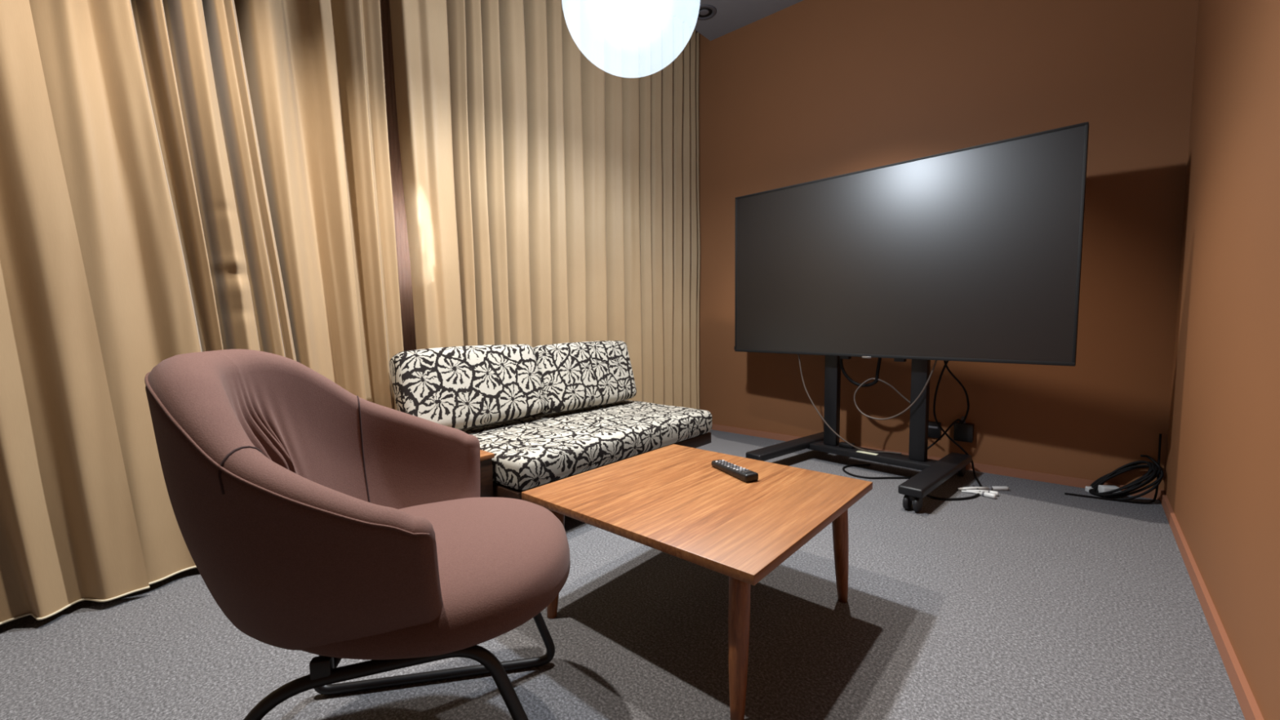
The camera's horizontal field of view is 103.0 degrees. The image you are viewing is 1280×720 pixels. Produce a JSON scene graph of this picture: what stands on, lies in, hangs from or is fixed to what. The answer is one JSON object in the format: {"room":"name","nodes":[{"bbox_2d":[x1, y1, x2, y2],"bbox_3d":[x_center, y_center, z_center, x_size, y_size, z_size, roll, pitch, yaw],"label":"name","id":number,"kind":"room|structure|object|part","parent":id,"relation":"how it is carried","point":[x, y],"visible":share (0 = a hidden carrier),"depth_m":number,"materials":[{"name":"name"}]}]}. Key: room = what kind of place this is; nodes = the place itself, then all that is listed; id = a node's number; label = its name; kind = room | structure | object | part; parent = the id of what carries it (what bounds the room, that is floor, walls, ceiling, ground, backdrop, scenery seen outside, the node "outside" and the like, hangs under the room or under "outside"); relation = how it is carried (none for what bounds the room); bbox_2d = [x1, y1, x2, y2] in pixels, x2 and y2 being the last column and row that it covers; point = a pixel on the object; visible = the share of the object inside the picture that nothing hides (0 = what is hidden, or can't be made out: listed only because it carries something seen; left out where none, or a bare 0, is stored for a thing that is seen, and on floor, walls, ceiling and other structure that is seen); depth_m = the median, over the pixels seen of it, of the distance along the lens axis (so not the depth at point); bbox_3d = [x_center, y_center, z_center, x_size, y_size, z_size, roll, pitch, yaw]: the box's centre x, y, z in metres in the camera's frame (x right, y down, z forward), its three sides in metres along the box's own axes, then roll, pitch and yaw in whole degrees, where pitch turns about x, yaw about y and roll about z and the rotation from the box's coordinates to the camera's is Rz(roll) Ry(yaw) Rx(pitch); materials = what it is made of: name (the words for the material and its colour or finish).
{"room":"lounge","nodes":[
{"label":"lounge","id":0,"kind":"room"},
{"bbox_2d":[0,429,1244,719],"bbox_3d":[-0.338,0.912,1.683,3.540,0.080,5.900,3,6,41],"label":"floor","id":1,"kind":"structure","parent":0,"point":[1035,600],"depth_m":1.59,"materials":[{"name":"grey carpet"}]},
{"bbox_2d":[144,349,570,719],"bbox_3d":[-0.561,0.443,1.157,0.808,0.944,0.722,-2,5,-11],"label":"armchair","id":2,"kind":"object","parent":1,"relation":"on","point":[322,518],"visible":1,"depth_m":0.90,"materials":[{"name":"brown fabric"}]},
{"bbox_3d":[-0.483,0.453,1.174,0.636,0.155,0.613,-2,5,-11],"label":"seat","id":3,"kind":"part","parent":2,"relation":"part of","materials":[{"name":"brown fabric"}]},
{"bbox_2d":[480,449,494,497],"bbox_3d":[-1.044,0.624,2.236,0.625,0.425,0.540,3,6,41],"label":"end table","id":4,"kind":"object","parent":1,"relation":"on","point":[486,457],"visible":0.1,"depth_m":2.20,"materials":[{"name":"brown wood"}]},
{"bbox_2d":[389,341,711,500],"bbox_3d":[-0.414,0.340,2.892,0.905,0.869,1.678,3,6,41],"label":"sofa","id":5,"kind":"object","parent":1,"relation":"on","point":[581,390],"visible":0.83,"depth_m":2.71,"materials":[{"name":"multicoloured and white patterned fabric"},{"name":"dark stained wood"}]},
{"bbox_2d":[389,344,544,429],"bbox_3d":[-0.881,0.138,2.705,0.232,0.423,0.812,3,6,41],"label":"cushion","id":6,"kind":"object","parent":5,"relation":"on","point":[462,387],"depth_m":2.60,"materials":[{"name":"fabric"}]},
{"bbox_2d":[533,341,636,413],"bbox_3d":[-0.349,0.095,3.304,0.234,0.424,0.802,3,6,41],"label":"cushion","id":7,"kind":"object","parent":5,"relation":"on","point":[588,376],"depth_m":3.20,"materials":[{"name":"fabric"}]},
{"bbox_2d":[459,400,711,489],"bbox_3d":[-0.313,0.423,2.937,0.806,0.159,1.488,3,6,41],"label":"seat cushion","id":8,"kind":"object","parent":5,"relation":"on","point":[531,452],"depth_m":2.62,"materials":[{"name":"fabric"}]},
{"bbox_3d":[-0.313,0.530,2.945,0.755,0.069,1.476,3,6,41],"label":"seat frame","id":9,"kind":"part","parent":5,"relation":"part of","materials":[{"name":"brown wood"}]},
{"bbox_2d":[521,444,872,719],"bbox_3d":[0.206,0.645,1.744,0.865,0.431,0.835,3,6,41],"label":"coffee table","id":10,"kind":"object","parent":1,"relation":"on","point":[671,500],"visible":0.91,"depth_m":1.55,"materials":[{"name":"brown wood"}]},
{"bbox_3d":[-0.282,0.666,1.718,0.055,0.406,0.071,3,6,41],"label":"leg","id":11,"kind":"part","parent":10,"relation":"part of","materials":[{"name":"brown wood"}]},
{"bbox_2d":[711,459,758,482],"bbox_3d":[0.343,0.402,1.868,0.057,0.030,0.228,-3,5,-25],"label":"remote control","id":12,"kind":"object","parent":10,"relation":"on","point":[746,475],"visible":1,"depth_m":1.82,"materials":[{"name":"black plastic"}]},
{"bbox_3d":[0.244,0.696,1.258,0.055,0.406,0.071,3,6,41],"label":"leg","id":13,"kind":"part","parent":10,"relation":"part of","materials":[{"name":"brown wood"}]},
{"bbox_3d":[0.695,0.649,1.772,0.055,0.406,0.071,3,6,41],"label":"leg","id":14,"kind":"part","parent":10,"relation":"part of","materials":[{"name":"brown wood"}]},
{"bbox_2d":[746,355,972,512],"bbox_3d":[1.363,0.002,3.179,0.915,1.450,1.058,-5,6,-44],"label":"stand","id":15,"kind":"object","parent":1,"relation":"on","point":[935,473],"visible":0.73,"depth_m":3.11,"materials":[{"name":"black metal"},{"name":"dark rubber"}]},
{"bbox_3d":[1.314,-0.080,3.461,0.060,1.330,0.090,-5,6,-44],"label":"post","id":16,"kind":"part","parent":15,"relation":"part of","materials":[{"name":"black metal"}]},
{"bbox_2d":[838,441,854,448],"bbox_3d":[1.397,0.575,3.437,0.095,0.030,0.050,3,6,41],"label":"power adapter","id":17,"kind":"object","parent":15,"relation":"on","point":[842,444],"visible":0.84,"depth_m":3.42,"materials":[{"name":"black plastic"}]},
{"bbox_2d":[798,354,902,453],"bbox_3d":[1.363,0.255,3.369,0.669,0.686,0.101,2,6,35],"label":"cable","id":18,"kind":"object","parent":15,"relation":"on","point":[822,418],"visible":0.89,"depth_m":3.40,"materials":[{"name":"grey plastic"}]},
{"bbox_2d":[839,355,881,386],"bbox_3d":[1.448,0.046,3.331,0.277,0.268,0.064,3,6,41],"label":"cable","id":19,"kind":"object","parent":15,"relation":"hanging from","point":[879,359],"visible":0.77,"depth_m":3.33,"materials":[{"name":"black plastic"}]},
{"bbox_2d":[853,360,937,420],"bbox_3d":[1.596,0.141,3.177,0.492,0.474,0.147,3,6,41],"label":"cable","id":20,"kind":"object","parent":15,"relation":"hanging from","point":[935,361],"visible":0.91,"depth_m":3.19,"materials":[{"name":"grey plastic"}]},
{"bbox_2d":[733,121,1088,366],"bbox_3d":[1.425,-0.589,3.154,0.062,1.155,1.996,-5,6,-44],"label":"television","id":21,"kind":"object","parent":15,"relation":"attached to","point":[974,253],"visible":1,"depth_m":2.90,"materials":[{"name":"black plastic"}]},
{"bbox_3d":[1.695,-0.053,3.065,0.060,1.330,0.090,-5,6,-44],"label":"post","id":22,"kind":"part","parent":15,"relation":"part of","materials":[{"name":"black metal"}]},
{"bbox_2d":[842,463,911,479],"bbox_3d":[1.467,0.717,3.232,0.286,0.012,0.360,-3,5,-22],"label":"cable","id":23,"kind":"object","parent":1,"relation":"on","point":[864,464],"visible":0.98,"depth_m":3.13,"materials":[{"name":"black plastic"}]},
{"bbox_2d":[925,485,980,500],"bbox_3d":[1.747,0.744,2.848,0.369,0.013,0.213,-1,5,3],"label":"cable","id":24,"kind":"object","parent":1,"relation":"on","point":[977,494],"visible":0.73,"depth_m":2.76,"materials":[{"name":"black plastic"}]},
{"bbox_2d":[933,360,982,486],"bbox_3d":[1.923,0.327,3.088,0.250,0.803,0.257,1,5,26],"label":"power cable","id":25,"kind":"object","parent":1,"relation":"on","point":[947,362],"visible":0.9,"depth_m":3.15,"materials":[{"name":"black plastic"}]},
{"bbox_2d":[961,490,996,498],"bbox_3d":[1.881,0.740,2.826,0.037,0.031,0.165,-5,6,-42],"label":"connector","id":26,"kind":"object","parent":1,"relation":"on","point":[992,495],"visible":0.99,"depth_m":2.80,"materials":[{"name":"white plastic"}]},
{"bbox_2d":[965,489,998,496],"bbox_3d":[1.917,0.737,2.851,0.151,0.027,0.037,2,6,34],"label":"connector","id":27,"kind":"object","parent":1,"relation":"on","point":[981,491],"visible":0.69,"depth_m":2.83,"materials":[{"name":"white plastic"}]},
{"bbox_2d":[957,486,1008,490],"bbox_3d":[1.957,0.734,2.908,0.279,0.027,0.030,-1,5,3],"label":"connector","id":28,"kind":"object","parent":1,"relation":"on","point":[991,488],"visible":0.92,"depth_m":2.90,"materials":[{"name":"white plastic"}]},
{"bbox_2d":[1084,486,1092,492],"bbox_3d":[2.541,0.726,2.848,0.072,0.030,0.032,0,5,13],"label":"adapter","id":29,"kind":"object","parent":1,"relation":"on","point":[1086,488],"visible":0.39,"depth_m":2.85,"materials":[{"name":"white plastic"}]},
{"bbox_2d":[1097,484,1121,497],"bbox_3d":[2.575,0.718,2.780,0.100,0.055,0.052,0,5,13],"label":"adapter","id":30,"kind":"object","parent":1,"relation":"on","point":[1101,488],"visible":0.44,"depth_m":2.77,"materials":[{"name":"white plastic"}]},
{"bbox_2d":[1064,433,1161,503],"bbox_3d":[2.543,0.570,2.715,0.421,0.359,0.089,0,5,14],"label":"cable","id":31,"kind":"object","parent":1,"relation":"on","point":[1160,434],"visible":0.91,"depth_m":2.69,"materials":[{"name":"black plastic"}]},
{"bbox_2d":[1088,454,1164,500],"bbox_3d":[2.611,0.627,2.741,0.290,0.242,0.162,3,6,41],"label":"cable coil","id":32,"kind":"object","parent":1,"relation":"on","point":[1156,468],"visible":0.99,"depth_m":2.70,"materials":[{"name":"black rubber"}]},
{"bbox_2d":[654,0,803,40],"bbox_3d":[-0.203,-2.581,1.243,2.860,0.250,5.700,3,6,41],"label":"ceiling","id":33,"kind":"structure","parent":0,"point":[731,15],"depth_m":3.92,"materials":[{"name":"grey paint"}]},
{"bbox_2d":[691,4,716,20],"bbox_3d":[0.493,-2.674,3.920,0.196,0.010,0.196,3,6,41],"label":"recessed light","id":34,"kind":"object","parent":33,"relation":"in","point":[701,12],"visible":1,"depth_m":3.91,"materials":[{"name":"grey"}]},
{"bbox_2d":[683,0,1199,490],"bbox_3d":[1.548,-1.171,3.704,3.540,3.700,0.100,3,6,41],"label":"wall","id":35,"kind":"structure","parent":0,"point":[806,91],"depth_m":3.15,"materials":[{"name":"paint"}]},
{"bbox_2d":[928,421,941,438],"bbox_3d":[1.951,0.467,3.422,0.124,0.110,0.016,3,6,41],"label":"wall socket","id":36,"kind":"object","parent":35,"relation":"attached to","point":[934,430],"visible":0.47,"depth_m":3.40,"materials":[{"name":"black plastic"}]},
{"bbox_2d":[927,418,962,449],"bbox_3d":[1.858,0.543,3.320,0.428,0.334,0.069,1,5,20],"label":"power cable","id":37,"kind":"object","parent":36,"relation":"attached to","point":[957,420],"visible":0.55,"depth_m":3.26,"materials":[{"name":"black plastic"}]},
{"bbox_2d":[711,423,1160,500],"bbox_3d":[1.673,0.660,3.688,2.948,0.050,0.012,3,6,41],"label":"baseboard","id":38,"kind":"structure","parent":35,"relation":"attached to","point":[1036,476],"depth_m":3.16,"materials":[{"name":"wood"}]},
{"bbox_2d":[953,416,973,442],"bbox_3d":[2.088,0.444,3.280,0.106,0.160,0.044,3,6,41],"label":"plug","id":39,"kind":"object","parent":35,"relation":"attached to","point":[964,432],"visible":0.86,"depth_m":3.26,"materials":[{"name":"black plastic"}]},
{"bbox_2d":[943,360,969,423],"bbox_3d":[1.952,0.169,3.128,0.334,0.495,0.063,-4,6,-36],"label":"power cable","id":40,"kind":"object","parent":39,"relation":"attached to","point":[944,362],"visible":0.9,"depth_m":3.14,"materials":[{"name":"black plastic"}]},
{"bbox_3d":[-1.391,-2.629,2.283,0.040,0.030,5.660,3,6,41],"label":"rail","id":41,"kind":"object","parent":35,"relation":"attached to","visible":0},
{"bbox_2d":[0,0,149,624],"bbox_3d":[-2.528,-0.784,1.070,0.135,3.403,1.937,4,6,43],"label":"curtain","id":42,"kind":"object","parent":41,"relation":"hanging from","point":[69,535],"visible":1,"depth_m":1.69,"materials":[{"name":"beige fabric"}]},
{"bbox_2d":[29,0,296,584],"bbox_3d":[-1.797,-0.867,1.973,0.828,3.402,0.253,-5,6,-40],"label":"curtain","id":43,"kind":"object","parent":41,"relation":"hanging from","point":[150,102],"visible":0.57,"depth_m":1.91,"materials":[{"name":"beige fabric"}]},
{"bbox_2d":[234,0,404,409],"bbox_3d":[-1.470,-0.898,2.317,0.683,3.402,0.179,-5,6,-44],"label":"curtain","id":44,"kind":"object","parent":41,"relation":"hanging from","point":[314,68],"visible":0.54,"depth_m":2.34,"materials":[{"name":"beige fabric"}]},
{"bbox_2d":[389,0,700,425],"bbox_3d":[-0.372,-1.013,3.568,0.210,3.404,2.615,3,6,41],"label":"curtain","id":45,"kind":"object","parent":41,"relation":"hanging from","point":[549,148],"visible":0.65,"depth_m":3.27,"materials":[{"name":"beige fabric"}]},
{"bbox_2d":[1164,0,1279,719],"bbox_3d":[0.899,-0.894,0.363,0.100,3.700,5.800,3,6,41],"label":"wall","id":46,"kind":"structure","parent":0,"point":[1222,484],"depth_m":1.59,"materials":[{"name":"paint"}]},
{"bbox_2d":[1160,489,1263,719],"bbox_3d":[0.912,0.917,0.584,0.014,0.055,5.700,3,6,41],"label":"baseboard","id":47,"kind":"structure","parent":46,"relation":"attached to","point":[1250,708],"depth_m":1.55,"materials":[{"name":"wood"}]},
{"bbox_3d":[-1.656,-1.045,2.662,0.100,3.700,5.700,3,6,41],"label":"wall","id":48,"kind":"structure","parent":0,"visible":0},
{"bbox_2d":[379,0,416,351],"bbox_3d":[-1.361,-0.880,2.684,0.050,2.760,0.900,3,6,41],"label":"window","id":49,"kind":"structure","parent":48,"relation":"in","point":[399,211],"depth_m":2.75,"materials":[{"name":"brown glass"}]}
]}

